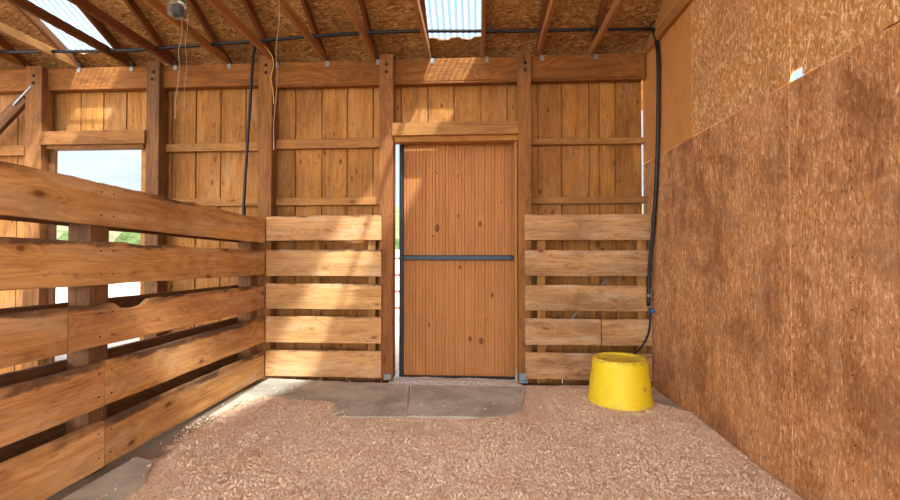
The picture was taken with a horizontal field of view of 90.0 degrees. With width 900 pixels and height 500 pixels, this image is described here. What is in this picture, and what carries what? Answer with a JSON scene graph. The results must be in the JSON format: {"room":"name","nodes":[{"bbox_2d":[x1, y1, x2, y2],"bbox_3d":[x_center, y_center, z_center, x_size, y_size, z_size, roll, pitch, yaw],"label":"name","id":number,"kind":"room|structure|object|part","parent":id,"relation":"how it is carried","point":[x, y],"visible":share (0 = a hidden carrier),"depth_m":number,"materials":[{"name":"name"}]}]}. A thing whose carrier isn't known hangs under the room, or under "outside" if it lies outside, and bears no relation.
{"room":"farm building","nodes":[
{"label":"farm building","id":0,"kind":"room"},
{"bbox_2d":[0,81,641,384],"bbox_3d":[-3.158,-0.306,5.096,10.406,3.531,0.045,0,-1,3],"label":"wall","id":1,"kind":"structure","parent":0,"point":[590,109],"depth_m":4.96,"materials":[{"name":"brown wood"}]},
{"bbox_2d":[0,145,24,156],"bbox_3d":[-5.533,-1.135,5.193,1.370,0.116,0.064,0,-1,3],"label":"rail","id":2,"kind":"object","parent":1,"relation":"attached to","point":[9,150],"visible":0.86,"depth_m":5.13,"materials":[{"name":"brown wood"}]},
{"bbox_2d":[46,144,145,150],"bbox_3d":[-3.925,-1.146,5.033,1.123,0.040,0.121,0,-1,3],"label":"trim","id":3,"kind":"structure","parent":1,"relation":"attached to","point":[138,146],"depth_m":5.00,"materials":[{"name":"brown wood"}]},
{"bbox_2d":[166,142,257,152],"bbox_3d":[-2.663,-1.141,5.021,1.120,0.091,0.064,0,-1,3],"label":"rail","id":4,"kind":"object","parent":1,"relation":"attached to","point":[253,146],"visible":0.84,"depth_m":4.99,"materials":[{"name":"brown wood"}]},
{"bbox_2d":[168,198,257,206],"bbox_3d":[-2.663,-0.531,5.011,1.120,0.090,0.063,0,-1,3],"label":"rail","id":5,"kind":"object","parent":1,"relation":"attached to","point":[211,202],"visible":0.64,"depth_m":4.97,"materials":[{"name":"brown wood"}]},
{"bbox_2d":[276,138,378,149],"bbox_3d":[-1.350,-1.164,4.942,1.173,0.105,0.063,0,-1,3],"label":"rail","id":6,"kind":"object","parent":1,"relation":"attached to","point":[338,143],"visible":0.9,"depth_m":4.91,"materials":[{"name":"brown wood"}]},
{"bbox_2d":[276,197,378,205],"bbox_3d":[-1.350,-0.530,4.933,1.173,0.084,0.064,0,-1,3],"label":"rail","id":7,"kind":"object","parent":1,"relation":"attached to","point":[330,201],"visible":0.88,"depth_m":4.90,"materials":[{"name":"brown wood"}]},
{"bbox_2d":[394,135,517,144],"bbox_3d":[0.058,-1.175,4.794,1.306,0.059,0.121,0,-1,3],"label":"trim","id":8,"kind":"structure","parent":1,"relation":"attached to","point":[474,139],"depth_m":4.75,"materials":[{"name":"brown wood"}]},
{"bbox_2d":[399,143,514,379],"bbox_3d":[0.102,0.077,4.937,1.322,2.666,0.070,0,-1,3],"label":"door","id":9,"kind":"structure","parent":1,"relation":"in","point":[456,201],"depth_m":4.94,"materials":[{"name":"brown wood"}]},
{"bbox_3d":[0.117,-0.594,4.960,1.260,1.324,0.028,0,-1,3],"label":"panel","id":10,"kind":"part","parent":9,"relation":"part of","materials":[{"name":"brown wood"}]},
{"bbox_3d":[0.101,0.084,4.921,1.222,0.054,0.038,0,-1,3],"label":"rail","id":11,"kind":"part","parent":9,"relation":"part of","materials":[{"name":"grey metal"}]},
{"bbox_3d":[0.117,0.741,4.939,1.260,1.278,0.028,0,-1,3],"label":"panel","id":12,"kind":"part","parent":9,"relation":"part of","materials":[{"name":"brown wood"}]},
{"bbox_3d":[0.102,1.392,4.922,1.222,0.036,0.060,0,-1,3],"label":"rail","id":13,"kind":"part","parent":9,"relation":"part of","materials":[{"name":"black metal"}]},
{"bbox_2d":[531,137,644,145],"bbox_3d":[1.454,-1.147,4.774,1.182,0.065,0.063,0,-1,3],"label":"rail","id":14,"kind":"object","parent":1,"relation":"attached to","point":[630,140],"visible":0.96,"depth_m":4.75,"materials":[{"name":"brown wood"}]},
{"bbox_2d":[531,196,645,204],"bbox_3d":[1.454,-0.525,4.764,1.182,0.075,0.064,0,-1,3],"label":"rail","id":15,"kind":"object","parent":1,"relation":"attached to","point":[602,199],"visible":0.98,"depth_m":4.73,"materials":[{"name":"brown wood"}]},
{"bbox_2d":[55,249,589,382],"bbox_3d":[0.898,-2.751,15.018,180.000,8.809,150.000,0,-1,3],"label":"ground","id":16,"kind":"structure","parent":0,"point":[60,292],"depth_m":16.60,"materials":[{"name":"grey concrete"}]},
{"bbox_2d":[56,286,139,299],"bbox_3d":[-8.355,1.081,11.005,6.071,1.020,0.071,0,-1,3],"label":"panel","id":17,"kind":"object","parent":16,"relation":"on","point":[108,286],"visible":0.05,"depth_m":10.97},
{"bbox_3d":[-8.355,0.901,11.008,6.000,0.057,0.057,0,-1,3],"label":"rail","id":18,"kind":"part","parent":17,"relation":"part of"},
{"bbox_2d":[395,257,398,308],"bbox_3d":[-0.429,0.858,9.531,4.471,1.420,0.071,0,-1,3],"label":"panel","id":19,"kind":"object","parent":16,"relation":"on","point":[396,258],"visible":0.02,"depth_m":9.55,"materials":[{"name":"white metal"}]},
{"bbox_2d":[0,0,663,110],"bbox_3d":[-2.587,-3.471,-0.768,9.201,3.310,13.250,0,-1,3],"label":"ceiling","id":20,"kind":"structure","parent":0,"point":[330,16],"depth_m":4.65,"materials":[{"name":"brown"}]},
{"bbox_2d":[167,0,186,19],"bbox_3d":[-2.259,-2.018,3.724,0.120,0.189,0.100,0,-1,3],"label":"box","id":21,"kind":"object","parent":20,"relation":"hanging from","point":[176,9],"visible":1,"depth_m":3.68,"materials":[{"name":"white plastic"}]},
{"bbox_2d":[175,33,181,117],"bbox_3d":[-2.240,-1.507,3.715,0.057,0.838,0.010,0,-1,3],"label":"string","id":22,"kind":"object","parent":21,"relation":"hanging from","point":[181,33],"visible":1,"depth_m":3.71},
{"bbox_2d":[184,17,187,106],"bbox_3d":[-2.178,-1.568,3.712,0.026,0.797,0.006,0,-1,3],"label":"string","id":23,"kind":"object","parent":21,"relation":"hanging from","point":[187,17],"visible":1,"depth_m":3.71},
{"bbox_2d":[57,204,642,241],"bbox_3d":[-20.523,-4.201,75.439,170.000,15.595,72.000,0,-1,3],"label":"hillside","id":24,"kind":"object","parent":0,"point":[60,229],"depth_m":70.62,"materials":[{"name":"green plant"}]},
{"bbox_2d":[57,235,67,240],"bbox_3d":[-40.441,0.034,48.611,3.468,3.208,3.856,0,-1,-22],"label":"bush","id":25,"kind":"object","parent":24,"relation":"on","point":[64,237],"visible":0.02,"depth_m":47.09,"materials":[{"name":"green plant"}]},
{"bbox_2d":[115,232,140,244],"bbox_3d":[-39.236,-0.797,56.337,5.002,3.694,3.741,0,-1,3],"label":"bush","id":26,"kind":"object","parent":24,"relation":"on","point":[128,237],"visible":0.38,"depth_m":54.92,"materials":[{"name":"green plant"}]},
{"bbox_2d":[395,238,398,249],"bbox_3d":[-5.420,0.127,48.114,4.247,3.138,3.489,0,-1,3],"label":"bush","id":27,"kind":"object","parent":24,"relation":"on","point":[396,239],"visible":0.09,"depth_m":47.45,"materials":[{"name":"green plant"}]},
{"bbox_2d":[257,378,588,385],"bbox_3d":[-2.744,1.382,-0.393,9.567,0.065,10.930,0,-1,3],"label":"floor","id":28,"kind":"structure","parent":0,"point":[372,381],"depth_m":4.86,"materials":[{"name":"grey concrete"}]},
{"bbox_2d":[22,66,52,369],"bbox_3d":[-4.628,-0.345,5.046,0.195,3.406,0.154,0,-1,3],"label":"timber post","id":29,"kind":"object","parent":28,"relation":"on","point":[39,101],"visible":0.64,"depth_m":5.00,"materials":[{"name":"brown wood"}]},
{"bbox_2d":[0,85,31,134],"bbox_3d":[-5.172,-1.299,5.056,1.053,1.061,0.069,0,-1,3],"label":"diagonal brace","id":30,"kind":"object","parent":29,"relation":"attached to","point":[13,110],"visible":0.97,"depth_m":5.03,"materials":[{"name":"brown wood"}]},
{"bbox_2d":[46,150,57,363],"bbox_3d":[-4.541,0.109,5.090,0.144,2.501,0.051,0,-1,3],"label":"board","id":31,"kind":"object","parent":29,"relation":"attached to","point":[53,155],"visible":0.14,"depth_m":5.08,"materials":[{"name":"brown wood"}]},
{"bbox_2d":[61,457,152,499],"bbox_3d":[-1.879,1.355,2.386,0.349,0.075,0.980,0,-1,3],"label":"stone slab","id":32,"kind":"object","parent":28,"relation":"on","point":[128,477],"visible":0.83,"depth_m":2.54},
{"bbox_2d":[144,62,167,338],"bbox_3d":[-3.248,-0.350,4.963,0.149,3.415,0.154,0,-1,3],"label":"timber post","id":33,"kind":"object","parent":28,"relation":"on","point":[156,95],"visible":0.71,"depth_m":4.92,"materials":[{"name":"brown wood"}]},
{"bbox_2d":[39,130,145,146],"bbox_3d":[-3.924,-1.233,4.984,1.216,0.150,0.121,0,-1,3],"label":"lintel","id":34,"kind":"object","parent":33,"relation":"attached to","point":[96,137],"visible":0.81,"depth_m":4.92,"materials":[{"name":"brown wood"}]},
{"bbox_2d":[257,55,277,376],"bbox_3d":[-1.988,-0.373,4.888,0.156,3.458,0.154,0,-1,3],"label":"timber post","id":35,"kind":"object","parent":28,"relation":"on","point":[267,157],"visible":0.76,"depth_m":4.84,"materials":[{"name":"brown wood"}]},
{"bbox_2d":[242,46,256,214],"bbox_3d":[-2.157,-0.831,4.795,0.198,2.727,0.048,0,-1,12],"label":"pipe","id":36,"kind":"object","parent":35,"relation":"attached to","point":[254,47],"visible":0.66,"depth_m":4.79,"materials":[{"name":"black plastic"}]},
{"bbox_2d":[210,378,409,417],"bbox_3d":[-1.144,1.382,4.151,1.602,0.075,1.103,0,-1,3],"label":"concrete slab","id":37,"kind":"object","parent":28,"relation":"on","point":[335,392],"visible":0.61,"depth_m":4.19,"materials":[{"name":"grey concrete"}]},
{"bbox_2d":[379,54,395,378],"bbox_3d":[-0.670,-0.361,4.809,0.151,3.432,0.154,0,-1,3],"label":"timber post","id":38,"kind":"object","parent":28,"relation":"on","point":[387,91],"visible":0.93,"depth_m":4.75,"materials":[{"name":"brown wood"}]},
{"bbox_2d":[265,215,381,378],"bbox_3d":[-1.331,0.494,4.795,1.234,1.721,0.132,0,-1,3],"label":"board panel","id":39,"kind":"object","parent":38,"relation":"attached to","point":[367,363],"visible":1,"depth_m":4.73,"materials":[{"name":"brown wood"}]},
{"bbox_2d":[384,373,390,379],"bbox_3d":[-0.653,1.323,4.702,0.074,0.060,0.028,0,-1,3],"label":"anchor","id":40,"kind":"object","parent":38,"relation":"attached to","point":[387,376],"visible":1,"depth_m":4.69,"materials":[{"name":"metal"}]},
{"bbox_2d":[45,378,803,499],"bbox_3d":[-0.184,1.320,2.425,4.187,0.097,4.460,0,-1,3],"label":"wood shavings","id":41,"kind":"object","parent":28,"relation":"on","point":[560,445],"visible":0.83,"depth_m":2.89},
{"bbox_2d":[0,161,264,499],"bbox_3d":[-2.194,0.447,2.752,0.230,1.777,4.050,0,-1,3],"label":"slatted fence","id":42,"kind":"object","parent":41,"relation":"on","point":[62,422],"visible":1,"depth_m":2.74,"materials":[{"name":"brown wood"}]},
{"bbox_3d":[-2.196,0.488,2.729,0.142,1.693,0.141,0,-1,3],"label":"post","id":43,"kind":"part","parent":42,"relation":"part of","materials":[{"name":"brown wood"}]},
{"bbox_3d":[-2.082,0.542,4.625,0.142,1.643,0.141,0,-1,3],"label":"post","id":44,"kind":"part","parent":42,"relation":"part of","materials":[{"name":"brown wood"}]},
{"bbox_2d":[587,352,653,411],"bbox_3d":[1.485,1.130,3.932,0.554,0.385,0.548,0,-1,3],"label":"tub","id":45,"kind":"object","parent":41,"relation":"on","point":[620,381],"visible":0.99,"depth_m":3.74,"materials":[{"name":"yellow plastic"}]},
{"bbox_2d":[388,371,521,389],"bbox_3d":[0.068,1.388,4.984,1.362,0.054,1.200,0,-1,3],"label":"threshold","id":46,"kind":"object","parent":28,"relation":"on","point":[410,381],"visible":0.33,"depth_m":4.67,"materials":[{"name":"grey concrete"}]},
{"bbox_2d":[515,367,517,381],"bbox_3d":[0.681,1.279,4.608,0.027,0.146,0.031,0,-1,3],"label":"stake","id":47,"kind":"object","parent":46,"relation":"on","point":[516,368],"visible":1,"depth_m":4.59,"materials":[{"name":"brown wood"}]},
{"bbox_2d":[407,385,525,418],"bbox_3d":[0.156,1.381,4.040,1.131,0.075,0.882,0,-1,3],"label":"stone slab","id":48,"kind":"object","parent":28,"relation":"on","point":[503,397],"visible":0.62,"depth_m":3.99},
{"bbox_2d":[516,52,531,380],"bbox_3d":[0.777,-0.353,4.722,0.140,3.414,0.154,0,-1,3],"label":"timber post","id":49,"kind":"object","parent":28,"relation":"on","point":[523,86],"visible":0.82,"depth_m":4.67,"materials":[{"name":"brown wood"}]},
{"bbox_2d":[0,53,644,94],"bbox_3d":[-2.978,-1.920,5.023,10.021,0.248,0.102,0,-1,3],"label":"header beam","id":50,"kind":"structure","parent":49,"relation":"attached to","point":[210,76],"depth_m":4.87,"materials":[{"name":"brown wood"}]},
{"bbox_2d":[0,36,32,68],"bbox_3d":[-5.134,-3.516,-0.790,0.080,3.152,12.738,0,-1,3],"label":"roof truss","id":51,"kind":"object","parent":50,"relation":"on","point":[16,59],"visible":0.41,"depth_m":4.93,"materials":[{"name":"brown wood"}]},
{"bbox_2d":[0,4,85,72],"bbox_3d":[-4.532,-3.517,-0.826,0.082,3.152,12.738,0,-1,3],"label":"roof truss","id":52,"kind":"object","parent":50,"relation":"on","point":[70,59],"visible":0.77,"depth_m":4.65,"materials":[{"name":"brown wood"}]},
{"bbox_3d":[-4.157,-2.045,5.054,0.040,0.115,0.033,0,-1,3],"label":"tie plate","id":53,"kind":"part","parent":52,"relation":"part of","materials":[{"name":"metal"}]},
{"bbox_2d":[6,0,137,70],"bbox_3d":[-3.915,-3.518,-0.862,0.082,3.152,12.738,0,-1,3],"label":"roof truss","id":54,"kind":"object","parent":50,"relation":"on","point":[124,58],"visible":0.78,"depth_m":4.46,"materials":[{"name":"brown wood"}]},
{"bbox_2d":[0,27,651,52],"bbox_3d":[-1.758,-2.144,4.607,7.447,0.144,0.033,0,-1,3],"label":"conduit","id":55,"kind":"object","parent":54,"relation":"attached to","point":[597,28],"visible":0.87,"depth_m":4.55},
{"bbox_2d":[264,46,274,103],"bbox_3d":[-1.901,-1.837,4.651,0.183,0.664,0.011,0,-1,3],"label":"cord","id":56,"kind":"object","parent":55,"relation":"hanging from","point":[264,46],"visible":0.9,"depth_m":4.64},
{"bbox_2d":[67,0,178,69],"bbox_3d":[-3.409,-3.518,-0.893,0.080,3.152,12.738,0,-1,3],"label":"roof truss","id":57,"kind":"object","parent":50,"relation":"on","point":[167,56],"visible":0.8,"depth_m":4.43,"materials":[{"name":"brown wood"}]},
{"bbox_3d":[-3.035,-2.046,4.987,0.040,0.115,0.033,0,-1,3],"label":"tie plate","id":58,"kind":"part","parent":57,"relation":"part of","materials":[{"name":"metal"}]},
{"bbox_2d":[142,0,232,68],"bbox_3d":[-2.798,-3.518,-0.930,0.080,3.152,12.738,0,-1,3],"label":"roof truss","id":59,"kind":"object","parent":50,"relation":"on","point":[219,52],"visible":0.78,"depth_m":4.45,"materials":[{"name":"brown wood"}]},
{"bbox_3d":[-2.424,-2.046,4.950,0.040,0.115,0.033,0,-1,3],"label":"tie plate","id":60,"kind":"part","parent":59,"relation":"part of","materials":[{"name":"metal"}]},
{"bbox_2d":[207,0,279,66],"bbox_3d":[-2.262,-3.519,-0.962,0.080,3.152,12.738,0,-1,3],"label":"roof truss","id":61,"kind":"object","parent":50,"relation":"on","point":[218,5],"visible":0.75,"depth_m":4.38,"materials":[{"name":"brown wood"}]},
{"bbox_2d":[275,0,328,65],"bbox_3d":[-1.700,-3.520,-0.996,0.080,3.152,12.738,0,-1,3],"label":"roof truss","id":62,"kind":"object","parent":50,"relation":"on","point":[316,44],"visible":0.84,"depth_m":4.38,"materials":[{"name":"brown wood"}]},
{"bbox_2d":[273,7,279,149],"bbox_3d":[-1.413,-1.438,3.664,0.045,1.252,0.010,0,-1,3],"label":"string","id":63,"kind":"object","parent":62,"relation":"hanging from","point":[279,7],"visible":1,"depth_m":3.66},
{"bbox_2d":[342,0,379,64],"bbox_3d":[-1.145,-3.520,-1.029,0.080,3.151,12.738,0,-1,3],"label":"roof truss","id":64,"kind":"object","parent":50,"relation":"on","point":[368,40],"visible":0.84,"depth_m":4.36,"materials":[{"name":"brown wood"}]},
{"bbox_2d":[413,0,433,62],"bbox_3d":[-0.561,-3.521,-1.064,0.082,3.152,12.738,0,-1,3],"label":"roof truss","id":65,"kind":"object","parent":50,"relation":"on","point":[421,13],"visible":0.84,"depth_m":4.31,"materials":[{"name":"brown wood"}]},
{"bbox_2d":[275,77,643,89],"bbox_3d":[0.049,-1.787,4.824,3.934,0.024,0.077,0,-1,3],"label":"strip","id":66,"kind":"object","parent":50,"relation":"attached to","point":[611,79],"visible":0.93,"depth_m":4.80,"materials":[{"name":"brown wood"}]},
{"bbox_2d":[481,0,487,61],"bbox_3d":[0.013,-3.521,-1.098,0.082,3.152,12.738,0,-1,3],"label":"roof truss","id":67,"kind":"object","parent":50,"relation":"on","point":[483,2],"visible":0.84,"depth_m":4.22,"materials":[{"name":"brown wood"}]},
{"bbox_2d":[535,0,556,60],"bbox_3d":[0.597,-3.522,-1.133,0.080,3.152,12.738,0,-1,3],"label":"roof truss","id":68,"kind":"object","parent":50,"relation":"on","point":[546,14],"visible":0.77,"depth_m":4.29,"materials":[{"name":"brown wood"}]},
{"bbox_2d":[587,0,623,58],"bbox_3d":[1.151,-3.522,-1.166,0.080,3.152,12.738,0,-1,3],"label":"roof truss","id":69,"kind":"object","parent":50,"relation":"on","point":[597,36],"visible":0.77,"depth_m":4.28,"materials":[{"name":"brown wood"}]},
{"bbox_2d":[392,121,518,136],"bbox_3d":[0.055,-1.269,4.745,1.318,0.137,0.121,0,-1,3],"label":"lintel","id":70,"kind":"object","parent":49,"relation":"attached to","point":[466,128],"visible":0.82,"depth_m":4.69,"materials":[{"name":"brown wood"}]},
{"bbox_2d":[514,141,517,366],"bbox_3d":[0.684,0.080,4.677,0.029,2.425,0.051,0,-1,3],"label":"door stop","id":71,"kind":"object","parent":49,"relation":"attached to","point":[515,142],"visible":0.98,"depth_m":4.66,"materials":[{"name":"brown wood"}]},
{"bbox_2d":[519,373,527,382],"bbox_3d":[0.750,1.309,4.598,0.082,0.085,0.068,0,-1,3],"label":"anchor","id":72,"kind":"object","parent":49,"relation":"attached to","point":[522,379],"visible":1,"depth_m":4.60,"materials":[{"name":"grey metal"}]},
{"bbox_2d":[524,214,651,381],"bbox_3d":[1.404,0.494,4.631,1.267,1.717,0.132,0,-1,3],"label":"board panel","id":73,"kind":"object","parent":49,"relation":"attached to","point":[541,365],"visible":0.88,"depth_m":4.57,"materials":[{"name":"brown wood"}]},
{"bbox_2d":[546,276,609,346],"bbox_3d":[1.294,0.655,4.626,0.845,0.949,0.014,0,-1,3],"label":"diagonal rod","id":74,"kind":"object","parent":73,"relation":"attached to","point":[608,276],"visible":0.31,"depth_m":4.62,"materials":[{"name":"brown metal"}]},
{"bbox_2d":[652,389,681,409],"bbox_3d":[1.778,1.380,4.030,0.374,0.075,0.702,0,-1,3],"label":"stone slab","id":75,"kind":"object","parent":28,"relation":"on","point":[659,398],"visible":0.16,"depth_m":4.04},
{"bbox_2d":[642,0,899,499],"bbox_3d":[1.864,-1.763,0.767,0.102,6.282,8.092,0,-1,3],"label":"wall","id":76,"kind":"structure","parent":0,"point":[775,278],"depth_m":2.62,"materials":[{"name":"brown wood"}]},
{"bbox_2d":[645,0,692,52],"bbox_3d":[1.892,-2.103,2.424,0.042,0.102,4.400,0,-1,3],"label":"trim","id":77,"kind":"structure","parent":76,"relation":"attached to","point":[681,6],"depth_m":4.08,"materials":[{"name":"brown wood"}]},
{"bbox_3d":[2.049,-2.251,4.497,0.130,0.061,0.088,0,-1,3],"label":"bracket","id":78,"kind":"object","parent":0,"visible":0},
{"bbox_2d":[632,27,660,353],"bbox_3d":[1.784,-0.536,4.410,0.480,3.343,0.247,0,-1,3],"label":"hose","id":79,"kind":"object","parent":78,"relation":"hanging from","point":[657,46],"visible":0.82,"depth_m":4.36,"materials":[{"name":"rubber"}]}
]}

